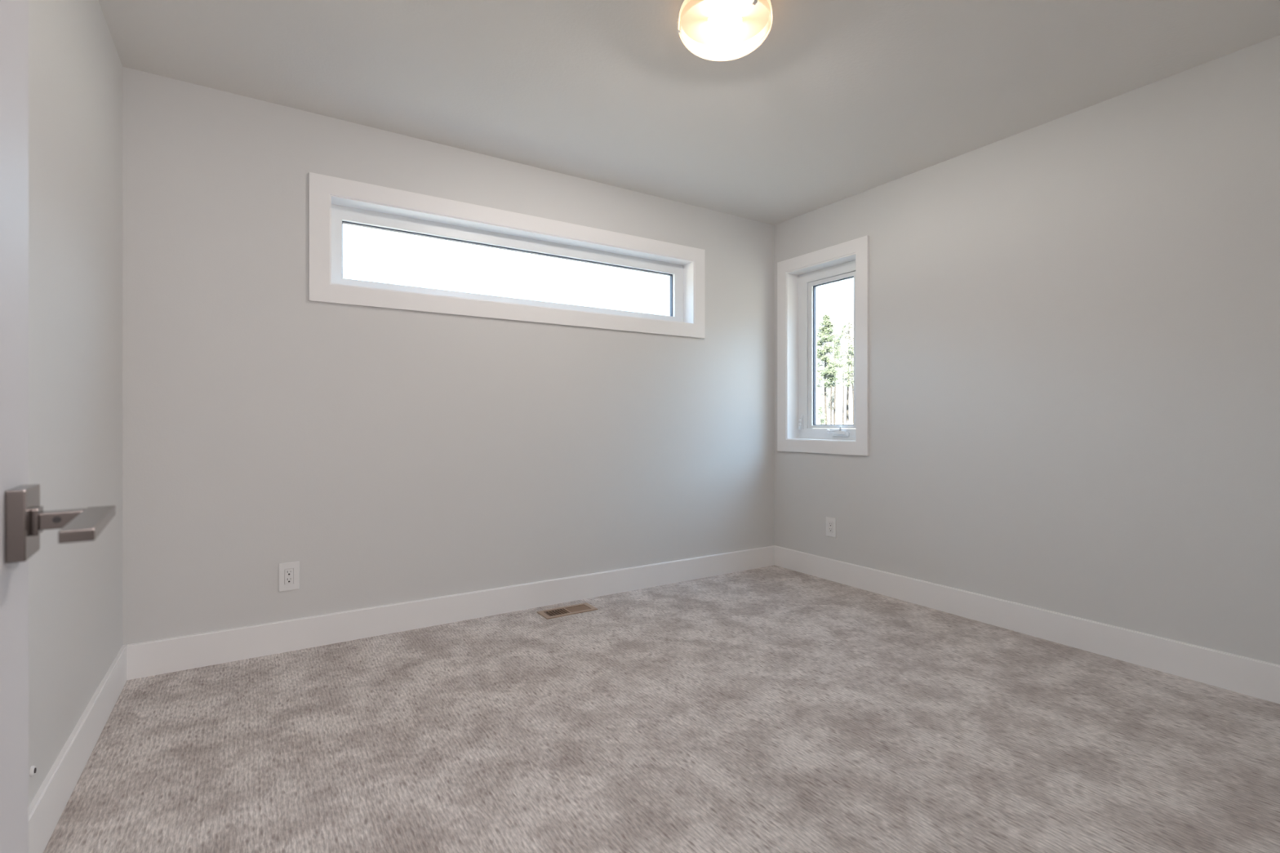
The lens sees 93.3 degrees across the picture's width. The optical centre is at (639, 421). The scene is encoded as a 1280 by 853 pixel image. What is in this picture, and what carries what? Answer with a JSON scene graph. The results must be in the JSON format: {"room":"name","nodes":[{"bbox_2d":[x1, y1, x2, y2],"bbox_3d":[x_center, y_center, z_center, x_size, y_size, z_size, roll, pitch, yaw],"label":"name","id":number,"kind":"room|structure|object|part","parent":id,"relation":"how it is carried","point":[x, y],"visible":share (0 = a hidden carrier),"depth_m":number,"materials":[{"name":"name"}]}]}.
{"room":"empty bedroom","nodes":[
{"label":"empty bedroom","id":0,"kind":"room"},
{"bbox_2d":[28,0,122,806],"bbox_3d":[-1.281,-0.164,1.016,0.190,2.500,3.174,0,0,-33],"label":"wall","id":1,"kind":"structure","parent":0,"point":[75,67],"depth_m":1.71,"materials":[{"name":"white paint"}]},
{"bbox_2d":[29,765,36,777],"bbox_3d":[-1.419,0.816,1.413,0.008,0.023,0.023,0,0,-33],"label":"grommet","id":2,"kind":"object","parent":1,"relation":"attached to","point":[33,770],"visible":1,"depth_m":1.41,"materials":[{"name":"white plastic"}]},
{"bbox_2d":[0,0,115,852],"bbox_3d":[-0.393,0.000,0.284,0.174,2.028,0.751,0,0,-37],"label":"door","id":3,"kind":"structure","parent":1,"relation":"in","point":[23,519],"depth_m":0.54,"materials":[{"name":"grey paint"}]},
{"bbox_3d":[-0.558,0.090,0.546,0.013,0.062,0.062,0,0,-37],"label":"handle","id":4,"kind":"part","parent":3,"relation":"part of","materials":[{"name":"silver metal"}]},
{"bbox_3d":[-0.475,0.087,0.522,0.020,0.010,0.160,0,0,-37],"label":"lever","id":5,"kind":"part","parent":3,"relation":"part of","materials":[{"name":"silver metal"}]},
{"bbox_2d":[28,644,127,852],"bbox_3d":[-1.227,0.957,1.122,0.015,0.138,3.054,0,0,-33],"label":"baseboard","id":6,"kind":"structure","parent":1,"relation":"attached to","point":[46,807],"depth_m":1.68,"materials":[{"name":"white paint"}]},
{"bbox_2d":[122,66,774,645],"bbox_3d":[-0.597,-0.164,3.453,3.974,2.500,0.190,0,0,-33],"label":"wall","id":7,"kind":"structure","parent":0,"point":[393,455],"depth_m":2.89,"materials":[{"name":"white paint"}]},
{"bbox_2d":[279,561,299,591],"bbox_3d":[-1.574,0.693,2.709,0.079,0.125,0.008,0,0,-33],"label":"wall outlet","id":8,"kind":"object","parent":7,"relation":"attached to","point":[289,572],"visible":1,"depth_m":2.71,"materials":[{"name":"white plastic"}]},
{"bbox_2d":[284,568,293,584],"bbox_3d":[-1.574,0.693,2.709,0.033,0.067,0.007,0,0,-33],"label":"receptacle","id":9,"kind":"object","parent":8,"relation":"attached to","point":[288,571],"depth_m":2.71,"materials":[{"name":"grey plastic"}]},
{"bbox_2d":[126,545,774,679],"bbox_3d":[-0.541,0.957,3.367,3.564,0.138,0.015,0,0,-33],"label":"baseboard","id":10,"kind":"structure","parent":7,"relation":"attached to","point":[161,656],"depth_m":2.96,"materials":[{"name":"white paint"}]},
{"bbox_2d":[308,172,705,338],"bbox_3d":[-0.588,-0.842,3.439,2.291,0.583,0.193,0,0,-33],"label":"window","id":11,"kind":"structure","parent":7,"relation":"in","point":[334,202],"depth_m":3.23,"materials":[{"name":"white paint"}]},
{"bbox_3d":[-0.620,-0.842,3.488,2.133,0.426,0.075,0,0,-33],"label":"frame","id":12,"kind":"part","parent":11,"relation":"part of","materials":[{"name":"white plastic"}]},
{"bbox_2d":[43,565,1279,852],"bbox_3d":[0.260,1.056,2.117,3.974,0.060,3.364,0,0,-33],"label":"floor","id":13,"kind":"structure","parent":0,"point":[771,708],"depth_m":1.91,"materials":[{"name":"carpet"}]},
{"bbox_2d":[537,602,597,619],"bbox_3d":[-0.393,1.062,3.274,0.300,0.084,0.136,0,0,-33],"label":"floor vent","id":14,"kind":"object","parent":13,"relation":"in","point":[584,607],"visible":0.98,"depth_m":3.27,"materials":[{"name":"beige metal"}]},
{"bbox_2d":[98,0,1279,225],"bbox_3d":[0.260,-1.514,2.117,3.974,0.200,3.364,0,0,-33],"label":"ceiling","id":15,"kind":"structure","parent":0,"point":[838,100],"depth_m":2.44,"materials":[{"name":"white paint"}]},
{"bbox_2d":[676,0,771,55],"bbox_3d":[0.292,-1.347,2.067,0.320,0.133,0.325,0,0,-33],"label":"ceiling lamp","id":16,"kind":"object","parent":15,"relation":"attached to","point":[718,27],"visible":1,"depth_m":2.07,"materials":[{"name":"white glass"}]},
{"bbox_3d":[0.246,-1.353,2.070,0.044,0.054,0.044,0,0,-33],"label":"bulb","id":17,"kind":"part","parent":16,"relation":"part of","materials":[{"name":"white glass"}]},
{"bbox_3d":[0.336,-1.353,2.069,0.044,0.054,0.044,0,0,-33],"label":"bulb","id":18,"kind":"part","parent":16,"relation":"part of","materials":[{"name":"white glass"}]},
{"bbox_2d":[774,35,1279,665],"bbox_3d":[1.904,-0.164,3.059,0.190,2.500,3.174,0,0,-33],"label":"wall","id":19,"kind":"structure","parent":0,"point":[1074,317],"depth_m":2.72,"materials":[{"name":"white paint"}]},
{"bbox_2d":[777,235,869,455],"bbox_3d":[1.259,-0.463,4.033,0.193,1.339,0.748,0,0,-33],"label":"window","id":20,"kind":"structure","parent":19,"relation":"in","point":[798,277],"depth_m":4.20,"materials":[{"name":"white paint"}]},
{"bbox_3d":[1.129,0.006,4.243,0.036,0.098,0.018,0,0,-33],"label":"lock lever","id":21,"kind":"part","parent":20,"relation":"part of","materials":[{"name":"white plastic"}]},
{"bbox_3d":[1.140,0.001,4.250,0.008,0.100,0.024,0,0,-33],"label":"lock plate","id":22,"kind":"part","parent":20,"relation":"part of","materials":[{"name":"white plastic"}]},
{"bbox_3d":[1.309,-0.461,4.065,0.075,1.181,0.593,0,0,-33],"label":"frame","id":23,"kind":"part","parent":20,"relation":"part of","materials":[{"name":"white plastic"}]},
{"bbox_3d":[1.310,-0.464,4.066,0.053,1.016,0.414,0,0,-33],"label":"sash","id":24,"kind":"part","parent":20,"relation":"part of","materials":[{"name":"white plastic"}]},
{"bbox_3d":[1.278,0.051,3.983,0.026,0.048,0.113,0,0,-37],"label":"crank handle","id":25,"kind":"part","parent":20,"relation":"part of","materials":[{"name":"white plastic"}]},
{"bbox_2d":[826,516,835,537],"bbox_3d":[1.237,0.682,3.915,0.008,0.125,0.079,0,0,-33],"label":"wall outlet","id":26,"kind":"object","parent":19,"relation":"attached to","point":[830,522],"visible":1,"depth_m":3.91,"materials":[{"name":"white plastic"}]},
{"bbox_2d":[828,521,832,532],"bbox_3d":[1.238,0.682,3.915,0.007,0.067,0.033,0,0,-33],"label":"receptacle","id":27,"kind":"object","parent":26,"relation":"attached to","point":[830,523],"depth_m":3.91,"materials":[{"name":"grey plastic"}]},
{"bbox_2d":[773,545,1279,704],"bbox_3d":[1.781,0.957,3.060,0.015,0.138,3.039,0,0,-33],"label":"baseboard","id":28,"kind":"structure","parent":19,"relation":"attached to","point":[1256,678],"depth_m":2.77,"materials":[{"name":"white paint"}]},
{"label":"outside","id":29,"kind":"structure","parent":0,"visible":0},
{"bbox_2d":[817,422,853,424],"bbox_3d":[0.369,1.041,2.018,640.000,0.870,640.000,0,0,-33],"label":"ground","id":30,"kind":"structure","parent":29,"point":[819,423],"depth_m":163.67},
{"bbox_2d":[817,404,828,424],"bbox_3d":[24.744,-0.702,81.937,1.554,3.178,1.780,0,0,-33],"label":"shrub","id":31,"kind":"object","parent":30,"relation":"on","point":[820,406],"visible":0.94,"depth_m":81.88,"materials":[{"name":"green plant"}]},
{"bbox_2d":[819,358,838,410],"bbox_3d":[41.787,-6.676,132.241,5.445,14.776,4.701,0,0,-33],"label":"tree","id":32,"kind":"object","parent":30,"relation":"on","point":[827,388],"visible":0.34,"depth_m":131.90,"materials":[{"name":"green plant"}]},
{"bbox_2d":[817,312,847,424],"bbox_3d":[27.015,-7.491,87.617,5.954,16.616,5.422,0,0,-33],"label":"tree","id":33,"kind":"object","parent":30,"relation":"on","point":[822,351],"visible":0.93,"depth_m":87.46,"materials":[{"name":"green plant"}]},
{"bbox_2d":[829,333,844,424],"bbox_3d":[31.407,-6.825,97.012,3.947,15.077,3.673,0,0,-33],"label":"tree","id":34,"kind":"object","parent":30,"relation":"on","point":[837,350],"visible":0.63,"depth_m":96.92,"materials":[{"name":"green plant"}]},
{"bbox_2d":[830,324,849,424],"bbox_3d":[36.574,-8.775,111.957,3.990,18.970,3.467,0,0,-33],"label":"tree","id":35,"kind":"object","parent":30,"relation":"on","point":[841,334],"visible":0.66,"depth_m":111.86,"materials":[{"name":"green plant"}]},
{"bbox_2d":[835,320,853,421],"bbox_3d":[36.449,-8.439,105.253,4.522,18.300,4.068,0,0,-33],"label":"tree","id":36,"kind":"object","parent":30,"relation":"on","point":[850,325],"visible":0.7,"depth_m":104.88,"materials":[{"name":"grey plant"}]},
{"bbox_2d":[838,347,851,424],"bbox_3d":[40.534,-7.112,118.855,2.987,15.649,2.804,0,0,-33],"label":"tree","id":37,"kind":"object","parent":30,"relation":"on","point":[841,355],"visible":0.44,"depth_m":118.96,"materials":[{"name":"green plant"}]},
{"bbox_2d":[842,342,853,424],"bbox_3d":[34.481,-6.155,97.837,2.900,13.732,3.281,0,0,-33],"label":"tree","id":38,"kind":"object","parent":30,"relation":"on","point":[851,371],"visible":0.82,"depth_m":97.95,"materials":[{"name":"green plant"}]},
{"bbox_2d":[845,334,853,393],"bbox_3d":[45.326,-8.938,127.189,5.037,19.298,4.839,0,0,-33],"label":"tree","id":39,"kind":"object","parent":30,"relation":"on","point":[853,335],"visible":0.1,"depth_m":126.72,"materials":[{"name":"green plant"}]}
]}

